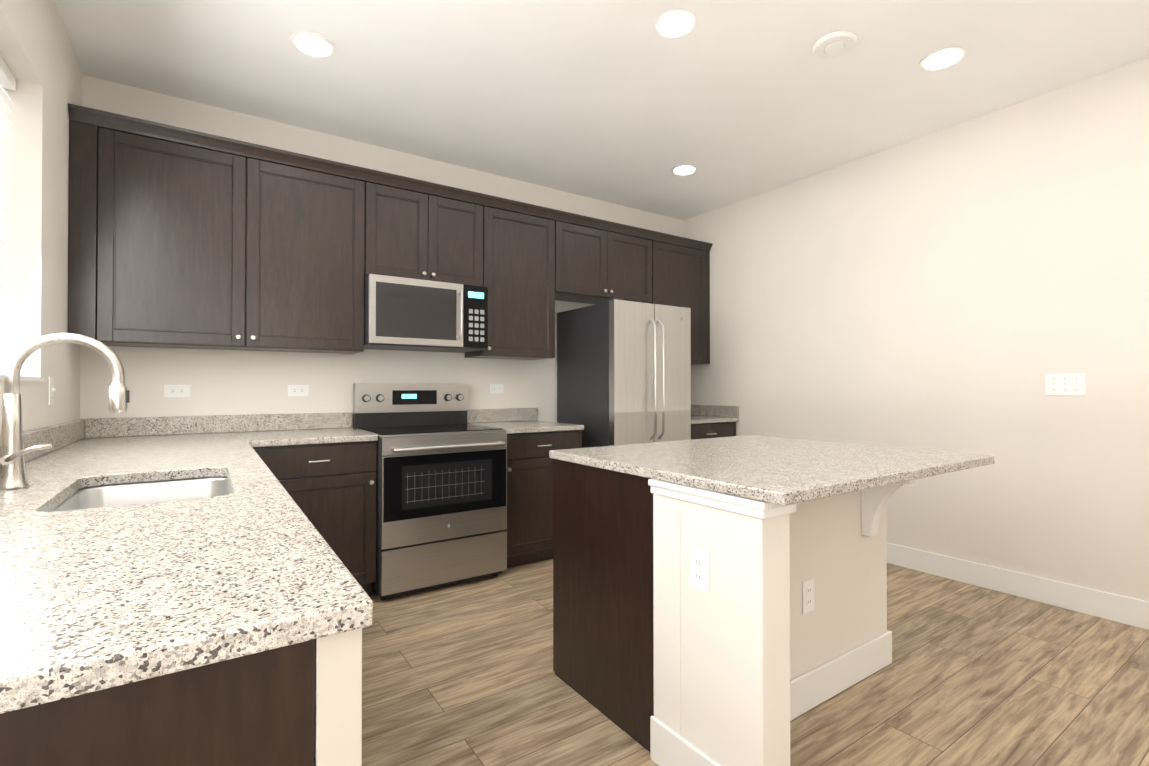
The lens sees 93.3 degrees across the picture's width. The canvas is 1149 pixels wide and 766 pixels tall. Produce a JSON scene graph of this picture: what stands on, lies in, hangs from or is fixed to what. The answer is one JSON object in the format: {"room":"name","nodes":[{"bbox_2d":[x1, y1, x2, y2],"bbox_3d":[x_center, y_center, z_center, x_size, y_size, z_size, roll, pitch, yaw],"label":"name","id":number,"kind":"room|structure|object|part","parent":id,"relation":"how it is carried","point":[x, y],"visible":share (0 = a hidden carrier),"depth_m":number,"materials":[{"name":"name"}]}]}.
{"room":"kitchen","nodes":[
{"label":"kitchen","id":0,"kind":"room"},
{"bbox_2d":[0,0,82,435],"bbox_3d":[-0.783,-0.218,0.059,0.170,2.780,6.450,0,-1,-34],"label":"wall","id":1,"kind":"structure","parent":0,"point":[38,55],"depth_m":2.10,"materials":[{"name":"beige paint"}]},
{"bbox_2d":[0,54,14,374],"bbox_3d":[-1.606,-0.599,1.250,0.050,1.129,1.916,0,-1,-34],"label":"window blinds","id":2,"kind":"object","parent":1,"relation":"attached to","point":[7,79],"visible":0.94,"depth_m":2.00,"materials":[{"name":"white plastic"}]},
{"bbox_2d":[0,374,43,381],"bbox_3d":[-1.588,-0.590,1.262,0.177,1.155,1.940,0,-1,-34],"label":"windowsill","id":3,"kind":"structure","parent":1,"relation":"in","point":[31,378],"depth_m":1.93,"materials":[{"name":"white"}]},
{"bbox_2d":[48,377,55,404],"bbox_3d":[-2.152,0.032,2.239,0.015,0.115,0.070,0,-1,-34],"label":"toggle light switch","id":4,"kind":"object","parent":1,"relation":"attached to","point":[52,389],"visible":1,"depth_m":2.23,"materials":[{"name":"white plastic"}]},
{"bbox_2d":[36,419,83,448],"bbox_3d":[-1.663,0.220,1.523,0.020,0.100,3.028,0,-1,-34],"label":"backsplash","id":5,"kind":"structure","parent":1,"relation":"attached to","point":[65,433],"depth_m":2.35,"materials":[{"name":"grey stone"}]},
{"bbox_2d":[80,75,683,427],"bbox_3d":[-0.786,-0.182,4.058,4.660,2.780,0.170,0,-1,-34],"label":"wall","id":6,"kind":"structure","parent":0,"point":[231,382],"depth_m":3.35,"materials":[{"name":"beige paint"}]},
{"bbox_2d":[164,384,189,396],"bbox_3d":[-2.191,0.043,2.992,0.115,0.070,0.007,0,-1,-34],"label":"electrical outlet","id":7,"kind":"object","parent":6,"relation":"attached to","point":[176,390],"visible":1,"depth_m":2.99,"materials":[{"name":"white plastic"}]},
{"bbox_2d":[84,413,351,436],"bbox_3d":[-1.967,0.235,3.135,1.290,0.100,0.020,0,-1,-34],"label":"backsplash","id":8,"kind":"structure","parent":6,"relation":"attached to","point":[128,426],"depth_m":3.07,"materials":[{"name":"grey stone"}]},
{"bbox_2d":[92,108,379,353],"bbox_3d":[-1.821,-0.733,3.056,1.277,1.085,0.328,0,-1,-34],"label":"upper cabinet","id":9,"kind":"object","parent":6,"relation":"attached to","point":[179,237],"depth_m":2.85,"materials":[{"name":"brown wood"}]},
{"bbox_2d":[288,385,308,395],"bbox_3d":[-1.695,0.046,3.329,0.115,0.070,0.007,0,-1,-34],"label":"electrical outlet","id":10,"kind":"object","parent":6,"relation":"attached to","point":[298,390],"visible":1,"depth_m":3.33,"materials":[{"name":"white plastic"}]},
{"bbox_2d":[380,171,487,286],"bbox_3d":[-1.026,-0.956,3.599,0.770,0.630,0.328,0,-1,-34],"label":"upper cabinet","id":11,"kind":"object","parent":6,"relation":"attached to","point":[430,231],"depth_m":3.48,"materials":[{"name":"brown wood"}]},
{"bbox_2d":[364,274,487,352],"bbox_3d":[-0.990,-0.430,3.531,0.754,0.417,0.472,0,-1,-34],"label":"over-the-range microwave","id":12,"kind":"object","parent":11,"relation":"attached to","point":[405,314],"visible":1,"depth_m":3.35,"materials":[{"name":"grey metal"}]},
{"bbox_2d":[489,384,502,392],"bbox_3d":[-0.587,0.043,4.082,0.115,0.070,0.007,0,-1,-34],"label":"electrical outlet","id":13,"kind":"object","parent":6,"relation":"attached to","point":[495,388],"visible":1,"depth_m":4.08,"materials":[{"name":"white plastic"}]},
{"bbox_2d":[465,195,563,359],"bbox_3d":[-0.470,-0.725,3.975,0.699,1.085,0.328,0,-1,-34],"label":"upper cabinet","id":14,"kind":"object","parent":6,"relation":"attached to","point":[526,241],"depth_m":3.86,"materials":[{"name":"brown wood"}]},
{"bbox_2d":[564,211,655,303],"bbox_3d":[0.165,-0.966,4.408,0.960,0.595,0.328,0,-1,-34],"label":"upper cabinet","id":15,"kind":"object","parent":6,"relation":"attached to","point":[603,259],"depth_m":4.28,"materials":[{"name":"brown wood"}]},
{"bbox_2d":[651,231,711,364],"bbox_3d":[0.825,-0.717,4.855,0.760,1.085,0.328,0,-1,-34],"label":"upper cabinet","id":16,"kind":"object","parent":6,"relation":"attached to","point":[682,265],"depth_m":4.80,"materials":[{"name":"brown wood"}]},
{"bbox_2d":[54,0,1148,219],"bbox_3d":[1.074,-1.656,1.333,4.660,0.120,6.790,0,-1,-34],"label":"ceiling","id":17,"kind":"structure","parent":0,"point":[620,102],"depth_m":2.78,"materials":[{"name":"white paint"}]},
{"bbox_2d":[290,32,335,58],"bbox_3d":[-1.225,-1.580,2.545,0.196,0.008,0.196,0,-1,-34],"label":"recessed light","id":18,"kind":"object","parent":17,"relation":"in","point":[313,46],"depth_m":2.53,"materials":[{"name":"white plastic"}]},
{"bbox_2d":[653,9,697,39],"bbox_3d":[0.446,-1.581,2.399,0.196,0.008,0.196,0,-1,-34],"label":"recessed light","id":19,"kind":"object","parent":17,"relation":"in","point":[674,25],"depth_m":2.39,"materials":[{"name":"white plastic"}]},
{"bbox_2d":[671,164,697,175],"bbox_3d":[0.809,-1.567,4.000,0.196,0.008,0.196,0,-1,-34],"label":"recessed light","id":20,"kind":"object","parent":17,"relation":"in","point":[684,170],"depth_m":3.99,"materials":[{"name":"white plastic"}]},
{"bbox_2d":[812,30,856,58],"bbox_3d":[1.213,-1.572,2.533,0.190,0.024,0.190,0,-1,-34],"label":"smoke detector","id":21,"kind":"object","parent":17,"relation":"attached to","point":[834,44],"visible":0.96,"depth_m":2.51,"materials":[{"name":"white plastic"}]},
{"bbox_2d":[918,47,966,71],"bbox_3d":[1.797,-1.579,2.652,0.196,0.008,0.196,0,-1,-34],"label":"recessed light","id":22,"kind":"object","parent":17,"relation":"in","point":[942,59],"depth_m":2.64,"materials":[{"name":"white plastic"}]},
{"bbox_2d":[362,559,1148,765],"bbox_3d":[1.074,1.244,1.307,4.660,0.120,6.790,0,-1,-34],"label":"floor","id":23,"kind":"structure","parent":0,"point":[461,673],"depth_m":2.10,"materials":[{"name":"brown wood"}]},
{"bbox_2d":[0,633,361,765],"bbox_3d":[-0.722,0.742,0.769,0.648,0.873,0.682,0,-1,-34],"label":"base cabinet","id":24,"kind":"object","parent":23,"relation":"on","point":[297,707],"depth_m":0.59,"materials":[{"name":"brown wood"}]},
{"bbox_2d":[0,429,377,720],"bbox_3d":[-1.130,0.289,1.885,1.310,0.032,3.028,0,-1,-34],"label":"countertop","id":25,"kind":"structure","parent":24,"relation":"on","point":[97,600],"depth_m":0.80,"materials":[{"name":"beige stone"}]},
{"bbox_2d":[0,333,129,488],"bbox_3d":[-1.351,0.068,1.434,0.267,0.403,0.100,0,-1,-34],"label":"faucet","id":26,"kind":"object","parent":25,"relation":"on","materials":[{"name":"silver metal"}]},
{"bbox_2d":[40,469,231,512],"bbox_3d":[-1.124,0.400,1.441,0.415,0.221,0.630,0,-1,-34],"label":"sink","id":27,"kind":"object","parent":25,"relation":"in","point":[117,490],"depth_m":1.65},
{"bbox_2d":[314,628,361,765],"bbox_3d":[-0.687,0.739,0.755,0.611,0.879,0.616,0,-1,-34],"label":"end panel","id":28,"kind":"object","parent":24,"relation":"in","point":[337,657],"depth_m":0.66,"materials":[{"name":"white"}]},
{"bbox_2d":[353,383,506,599],"bbox_3d":[-0.901,0.602,3.392,0.764,1.200,0.742,0,-1,-34],"label":"range","id":29,"kind":"object","parent":23,"relation":"on","point":[441,495],"visible":0.96,"depth_m":3.16,"materials":[{"name":"grey metal"}]},
{"bbox_2d":[467,408,583,567],"bbox_3d":[-0.365,0.698,3.828,0.612,1.015,0.667,0,-1,-34],"label":"base cabinet","id":30,"kind":"object","parent":23,"relation":"on","point":[532,441],"visible":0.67,"depth_m":3.56,"materials":[{"name":"brown wood"}]},
{"bbox_2d":[467,408,583,433],"bbox_3d":[-0.369,0.257,3.838,0.612,0.132,0.653,0,-1,-34],"label":"countertop","id":31,"kind":"structure","parent":30,"relation":"on","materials":[{"name":"stone"}]},
{"bbox_2d":[557,298,690,447],"bbox_3d":[0.397,0.309,4.234,0.750,1.800,0.801,0,-1,-34],"label":"refrigerator","id":32,"kind":"object","parent":23,"relation":"on","point":[623,372],"visible":0.56,"depth_m":3.95,"materials":[{"name":"grey metal"}]},
{"bbox_2d":[691,404,738,439],"bbox_3d":[0.950,0.706,4.722,0.688,1.015,0.667,0,-1,-34],"label":"base cabinet","id":33,"kind":"object","parent":23,"relation":"on","point":[712,421],"visible":0.19,"depth_m":4.60,"materials":[{"name":"brown wood"}]},
{"bbox_2d":[691,404,738,423],"bbox_3d":[0.946,0.265,4.731,0.688,0.132,0.653,0,-1,-34],"label":"countertop","id":34,"kind":"structure","parent":33,"relation":"on","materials":[{"name":"stone"}]},
{"bbox_2d":[549,455,912,765],"bbox_3d":[0.703,0.749,2.152,1.274,0.882,1.060,0,-1,-34],"label":"kitchen island","id":35,"kind":"object","parent":23,"relation":"on","point":[720,601],"depth_m":1.77,"materials":[{"name":"beige paint"}]},
{"bbox_2d":[690,546,708,592],"bbox_3d":[0.357,0.536,1.558,0.007,0.115,0.070,0,-1,-34],"label":"outlet","id":36,"kind":"object","parent":35,"relation":"attached to","point":[699,555],"depth_m":1.56,"materials":[{"name":"white plastic"}]},
{"bbox_3d":[0.879,0.747,1.892,1.274,0.883,0.432,0,-1,-34],"label":"trim","id":37,"kind":"part","parent":35,"relation":"part of","materials":[{"name":"white"}]},
{"bbox_2d":[549,435,994,506],"bbox_3d":[0.739,0.290,2.129,1.300,0.032,1.090,0,-1,-34],"label":"island countertop","id":38,"kind":"structure","parent":35,"relation":"on","point":[785,472],"depth_m":1.85,"materials":[{"name":"beige stone"}]},
{"bbox_2d":[802,578,813,613],"bbox_3d":[0.858,0.779,1.986,0.070,0.115,0.007,0,-1,-34],"label":"outlet","id":39,"kind":"object","parent":35,"relation":"attached to","point":[807,583],"depth_m":1.98,"materials":[{"name":"white plastic"}]},
{"bbox_2d":[684,58,1148,601],"bbox_3d":[2.931,-0.195,2.582,0.170,2.780,6.450,0,-1,-34],"label":"wall","id":40,"kind":"structure","parent":0,"point":[964,286],"depth_m":3.21,"materials":[{"name":"beige paint"}]},
{"bbox_2d":[886,542,1148,629],"bbox_3d":[3.034,1.124,2.249,0.015,0.135,5.798,0,-1,-34],"label":"baseboard","id":41,"kind":"structure","parent":40,"relation":"attached to","point":[1114,607],"depth_m":2.99,"materials":[{"name":"white wood"}]},
{"bbox_2d":[1045,373,1085,394],"bbox_3d":[2.608,0.007,2.887,0.015,0.115,0.165,0,-1,-34],"label":"light switch","id":42,"kind":"object","parent":40,"relation":"attached to","point":[1066,384],"visible":1,"depth_m":2.88,"materials":[{"name":"white plastic"}]}
]}

